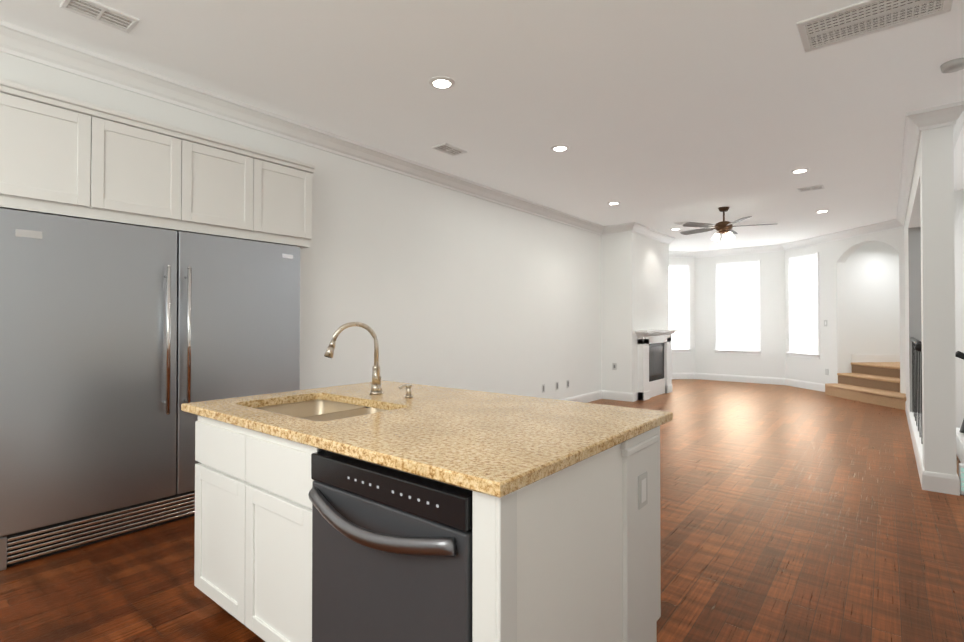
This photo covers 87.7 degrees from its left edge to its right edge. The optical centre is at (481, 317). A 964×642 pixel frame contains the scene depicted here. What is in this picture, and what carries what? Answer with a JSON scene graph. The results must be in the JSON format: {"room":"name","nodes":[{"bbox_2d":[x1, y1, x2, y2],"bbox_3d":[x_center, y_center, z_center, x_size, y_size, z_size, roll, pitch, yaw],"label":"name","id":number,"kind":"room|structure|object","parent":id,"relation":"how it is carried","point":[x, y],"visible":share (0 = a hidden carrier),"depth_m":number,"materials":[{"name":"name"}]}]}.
{"room":"kitchen","nodes":[
{"label":"kitchen","id":0,"kind":"room"},
{"bbox_2d":[0,52,299,160],"bbox_3d":[-2.414,-1.435,3.644,0.750,0.310,1.940,0,-1,39],"label":"soffit","id":1,"kind":"structure","parent":0,"point":[36,75],"depth_m":3.25,"materials":[{"name":"paint"}]},
{"bbox_2d":[300,143,601,399],"bbox_3d":[0.201,-0.108,6.391,0.150,2.910,5.640,0,-1,39],"label":"wall","id":2,"kind":"structure","parent":0,"point":[430,284],"depth_m":5.47,"materials":[{"name":"paint"}]},
{"bbox_2d":[0,379,963,641],"bbox_3d":[1.652,1.382,4.870,7.600,0.100,16.800,0,-1,39],"label":"floor","id":3,"kind":"structure","parent":0,"point":[794,515],"depth_m":2.82,"materials":[{"name":"brown wood"}]},
{"bbox_2d":[0,208,299,570],"bbox_3d":[-2.260,0.378,3.431,0.834,1.880,1.822,0,-1,39],"label":"refrigerator","id":4,"kind":"object","parent":3,"relation":"on","point":[120,344],"visible":0.79,"depth_m":2.99,"materials":[{"name":"silver metal"}]},
{"bbox_2d":[194,416,670,641],"bbox_3d":[-0.271,0.863,2.125,1.723,0.884,1.096,0,-1,39],"label":"kitchen island","id":5,"kind":"object","parent":3,"relation":"on","point":[565,520],"depth_m":1.72,"materials":[{"name":"wood"}]},
{"bbox_2d":[308,451,471,641],"bbox_3d":[-0.127,0.868,1.638,0.668,0.862,0.691,0,-1,39],"label":"dishwasher","id":6,"kind":"object","parent":5,"relation":"in","point":[391,555],"visible":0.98,"depth_m":1.39,"materials":[{"name":"black metal"}]},
{"bbox_2d":[181,380,672,499],"bbox_3d":[-0.290,0.402,2.157,1.800,0.035,1.175,0,-1,39],"label":"island countertop","id":7,"kind":"structure","parent":5,"relation":"on","point":[483,443],"depth_m":1.73,"materials":[{"name":"beige stone"}]},
{"bbox_2d":[245,396,388,419],"bbox_3d":[-0.719,0.520,2.229,0.760,0.222,0.520,0,-1,39],"label":"sink","id":8,"kind":"object","parent":7,"relation":"in","point":[309,407],"depth_m":2.49,"materials":[{"name":"silver metal"}]},
{"bbox_2d":[324,322,382,394],"bbox_3d":[-0.625,0.203,2.509,0.199,0.369,0.268,0,-1,39],"label":"faucet","id":9,"kind":"object","parent":7,"relation":"on","point":[376,388],"visible":1,"depth_m":2.54,"materials":[{"name":"silver metal"}]},
{"bbox_2d":[399,384,412,397],"bbox_3d":[-0.371,0.354,2.431,0.040,0.066,0.082,0,-1,39],"label":"soap dispenser","id":10,"kind":"object","parent":7,"relation":"on","point":[408,390],"visible":1,"depth_m":2.44,"materials":[{"name":"silver metal"}]},
{"bbox_2d":[601,232,668,399],"bbox_3d":[2.490,-0.078,9.311,1.340,2.910,1.780,0,-1,39],"label":"chase","id":11,"kind":"object","parent":3,"relation":"on","point":[634,281],"visible":0.43,"depth_m":8.43,"materials":[{"name":"paint"}]},
{"bbox_2d":[612,363,616,369],"bbox_3d":[2.213,0.810,8.374,0.075,0.115,0.008,0,-1,39],"label":"outlet","id":12,"kind":"object","parent":11,"relation":"attached to","point":[614,366],"visible":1,"depth_m":8.37,"materials":[{"name":"white plastic"}]},
{"bbox_2d":[635,329,678,400],"bbox_3d":[3.108,0.787,8.841,0.200,1.170,1.600,0,-1,39],"label":"fireplace","id":13,"kind":"object","parent":3,"relation":"on","point":[654,348],"visible":1,"depth_m":8.76,"materials":[{"name":"white wood"}]},
{"bbox_2d":[825,362,905,409],"bbox_3d":[6.950,1.082,8.363,2.044,0.570,2.438,0,-1,39],"label":"stairs","id":14,"kind":"structure","parent":3,"relation":"on","point":[876,383],"depth_m":8.37,"materials":[{"name":"wood"}]},
{"bbox_2d":[920,125,956,474],"bbox_3d":[3.561,-0.133,3.921,0.180,2.910,0.260,0,-1,39],"label":"wall","id":15,"kind":"structure","parent":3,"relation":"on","point":[938,299],"depth_m":3.82,"materials":[{"name":"paint"}]},
{"bbox_2d":[955,351,963,480],"bbox_3d":[4.304,0.792,4.425,0.148,1.072,1.968,0,-1,39],"label":"stair railing","id":16,"kind":"object","parent":3,"relation":"on","point":[959,437],"depth_m":4.61,"materials":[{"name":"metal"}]},
{"bbox_2d":[0,0,963,251],"bbox_3d":[1.652,-1.628,4.900,7.600,0.100,16.800,0,-1,39],"label":"ceiling","id":17,"kind":"structure","parent":0,"point":[662,116],"depth_m":3.48,"materials":[{"name":"paint"}]},
{"bbox_2d":[60,0,139,32],"bbox_3d":[-1.996,-1.594,2.627,0.180,0.012,0.300,0,-1,39],"label":"ceiling vent","id":18,"kind":"object","parent":17,"relation":"in","point":[105,15],"visible":0.98,"depth_m":2.63,"materials":[{"name":"white metal"}]},
{"bbox_2d":[429,76,454,88],"bbox_3d":[-0.271,-1.587,3.393,0.178,0.010,0.178,0,-1,39],"label":"recessed light","id":19,"kind":"object","parent":17,"relation":"in","point":[441,82],"visible":0.94,"depth_m":3.37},
{"bbox_2d":[432,143,466,155],"bbox_3d":[-0.303,-1.573,4.691,0.180,0.012,0.300,0,-1,39],"label":"ceiling vent","id":20,"kind":"object","parent":17,"relation":"in","point":[449,149],"visible":0.98,"depth_m":4.68,"materials":[{"name":"white metal"}]},
{"bbox_2d":[550,145,569,150],"bbox_3d":[0.725,-1.575,4.658,0.178,0.010,0.178,0,-1,39],"label":"recessed light","id":21,"kind":"object","parent":17,"relation":"in","point":[560,147],"visible":0.96,"depth_m":4.64,"materials":[{"name":"white glass"}]},
{"bbox_2d":[607,201,619,204],"bbox_3d":[1.784,-1.553,6.798,0.178,0.010,0.178,0,-1,39],"label":"recessed light","id":22,"kind":"object","parent":17,"relation":"in","point":[613,203],"visible":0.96,"depth_m":6.79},
{"bbox_2d":[674,221,691,224],"bbox_3d":[3.277,-1.539,8.137,0.260,0.012,0.180,0,-1,39],"label":"ceiling vent","id":23,"kind":"object","parent":17,"relation":"in","point":[680,223],"visible":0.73,"depth_m":8.14,"materials":[{"name":"beige metal"}]},
{"bbox_2d":[680,207,776,241],"bbox_3d":[3.437,-1.320,7.115,1.276,0.468,1.235,0,-1,39],"label":"ceiling fan","id":24,"kind":"object","parent":17,"relation":"hanging from","point":[724,227],"visible":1,"depth_m":7.02,"materials":[{"name":"brown wood"}]},
{"bbox_2d":[790,168,809,172],"bbox_3d":[3.389,-1.568,5.347,0.178,0.010,0.178,0,-1,39],"label":"recessed light","id":25,"kind":"object","parent":17,"relation":"in","point":[800,170],"visible":0.96,"depth_m":5.32,"materials":[{"name":"white glass"}]},
{"bbox_2d":[797,185,824,191],"bbox_3d":[3.962,-1.560,6.041,0.260,0.012,0.180,0,-1,39],"label":"ceiling vent","id":26,"kind":"object","parent":17,"relation":"in","point":[811,188],"visible":0.96,"depth_m":6.03,"materials":[{"name":"white metal"}]},
{"bbox_2d":[815,210,829,212],"bbox_3d":[4.946,-1.548,7.290,0.178,0.010,0.178,0,-1,39],"label":"recessed light","id":27,"kind":"object","parent":17,"relation":"in","point":[820,211],"visible":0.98,"depth_m":7.27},
{"bbox_2d":[796,0,952,52],"bbox_3d":[2.065,-1.594,2.657,0.640,0.012,0.370,0,-1,39],"label":"ceiling vent","id":28,"kind":"object","parent":17,"relation":"in","point":[856,20],"visible":0.98,"depth_m":2.68,"materials":[{"name":"white metal"}]},
{"bbox_2d":[940,58,963,72],"bbox_3d":[2.956,-1.578,3.139,0.130,0.034,0.130,0,-1,39],"label":"smoke detector","id":29,"kind":"object","parent":17,"relation":"attached to","point":[953,65],"visible":1,"depth_m":3.12,"materials":[{"name":"white plastic"}]},
{"bbox_2d":[669,258,694,372],"bbox_3d":[4.175,-0.056,11.519,1.414,2.910,0.160,0,-1,-6],"label":"wall","id":30,"kind":"structure","parent":0,"point":[683,362],"depth_m":11.50,"materials":[{"name":"paint"}]},
{"bbox_2d":[669,264,691,352],"bbox_3d":[4.364,-0.211,11.506,0.840,2.020,0.210,0,-1,-6],"label":"window","id":31,"kind":"structure","parent":30,"relation":"in","point":[679,295],"depth_m":11.51,"materials":[{"name":"white glass"}]},
{"bbox_2d":[695,251,784,377],"bbox_3d":[5.633,-0.061,11.014,1.790,2.910,0.160,0,-1,39],"label":"wall","id":32,"kind":"structure","parent":0,"point":[769,361],"depth_m":10.80,"materials":[{"name":"paint"}]},
{"bbox_2d":[714,260,761,354],"bbox_3d":[5.611,-0.217,10.989,0.940,2.020,0.210,0,-1,39],"label":"window","id":33,"kind":"structure","parent":32,"relation":"in","point":[738,295],"depth_m":11.00,"materials":[{"name":"white glass"}]},
{"bbox_2d":[785,227,905,393],"bbox_3d":[7.268,-0.086,8.514,1.570,2.910,3.940,0,-1,-6],"label":"wall","id":34,"kind":"structure","parent":0,"point":[867,290],"depth_m":9.15,"materials":[{"name":"paint"}]},
{"bbox_2d":[0,20,963,257],"bbox_3d":[1.222,-1.514,4.565,5.050,0.135,15.440,0,-1,39],"label":"crown molding","id":35,"kind":"structure","parent":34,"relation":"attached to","point":[29,45],"depth_m":4.01,"materials":[{"name":"white wood"}]},
{"bbox_2d":[786,252,819,358],"bbox_3d":[6.379,-0.228,9.878,0.210,2.020,0.840,0,-1,-6],"label":"window","id":36,"kind":"structure","parent":34,"relation":"in","point":[803,293],"depth_m":9.94,"materials":[{"name":"white glass"}]},
{"bbox_2d":[852,354,899,361],"bbox_3d":[7.581,0.730,8.899,1.611,0.145,0.837,0,-1,39],"label":"baseboard","id":37,"kind":"structure","parent":34,"relation":"attached to","point":[875,357],"depth_m":9.12,"materials":[{"name":"white wood"}]},
{"bbox_2d":[904,209,909,410],"bbox_3d":[6.112,-0.101,7.080,0.180,2.910,1.820,0,-1,39],"label":"wall","id":38,"kind":"structure","parent":0,"point":[907,312],"depth_m":6.97,"materials":[{"name":"paint"}]},
{"bbox_2d":[908,142,920,227],"bbox_3d":[4.591,-1.370,5.210,0.180,0.410,3.020,0,-1,39],"label":"header beam","id":39,"kind":"structure","parent":0,"point":[914,218],"depth_m":5.24,"materials":[{"name":"paint"}]},
{"bbox_2d":[910,412,922,462],"bbox_3d":[4.591,1.260,5.183,0.180,0.150,3.020,0,-1,39],"label":"wall","id":40,"kind":"structure","parent":0,"point":[918,438],"depth_m":5.10,"materials":[{"name":"white paint"}]},
{"bbox_2d":[561,373,959,495],"bbox_3d":[1.222,1.256,4.537,5.050,0.145,15.440,0,-1,39],"label":"baseboard","id":41,"kind":"structure","parent":40,"relation":"attached to","point":[940,482],"depth_m":8.23,"materials":[{"name":"white wood"}]},
{"bbox_2d":[910,337,922,443],"bbox_3d":[4.524,0.703,5.240,0.096,0.962,2.944,0,-1,39],"label":"guard rail","id":42,"kind":"object","parent":40,"relation":"on","point":[917,347],"visible":0.56,"depth_m":5.25,"materials":[{"name":"black metal"}]},
{"bbox_2d":[908,190,963,427],"bbox_3d":[6.077,-0.111,6.025,1.448,2.910,0.165,0,-1,39],"label":"wall","id":43,"kind":"structure","parent":0,"point":[959,257],"depth_m":6.16,"materials":[{"name":"paint"}]},
{"bbox_3d":[-3.062,0.012,2.842,0.470,2.600,0.100,0,-1,39],"label":"wall","id":44,"kind":"structure","parent":0,"visible":0},
{"bbox_2d":[0,82,107,219],"bbox_3d":[-2.686,-0.919,2.976,0.760,0.566,0.542,0,-1,39],"label":"upper cabinet","id":45,"kind":"object","parent":44,"relation":"attached to","point":[62,155],"depth_m":2.77,"materials":[{"name":"white wood"}]},
{"bbox_2d":[92,110,195,229],"bbox_3d":[-2.404,-0.916,3.324,0.760,0.566,0.602,0,-1,39],"label":"upper cabinet","id":46,"kind":"object","parent":44,"relation":"attached to","point":[152,168],"depth_m":3.14,"materials":[{"name":"white wood"}]},
{"bbox_2d":[173,134,263,238],"bbox_3d":[-2.104,-0.912,3.696,0.760,0.566,0.602,0,-1,39],"label":"upper cabinet","id":47,"kind":"object","parent":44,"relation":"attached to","point":[229,179],"depth_m":3.51,"materials":[{"name":"white wood"}]},
{"bbox_2d":[240,154,314,245],"bbox_3d":[-1.823,-0.909,4.044,0.760,0.566,0.542,0,-1,39],"label":"upper cabinet","id":48,"kind":"object","parent":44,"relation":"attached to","point":[287,185],"depth_m":3.85,"materials":[{"name":"white wood"}]}
]}

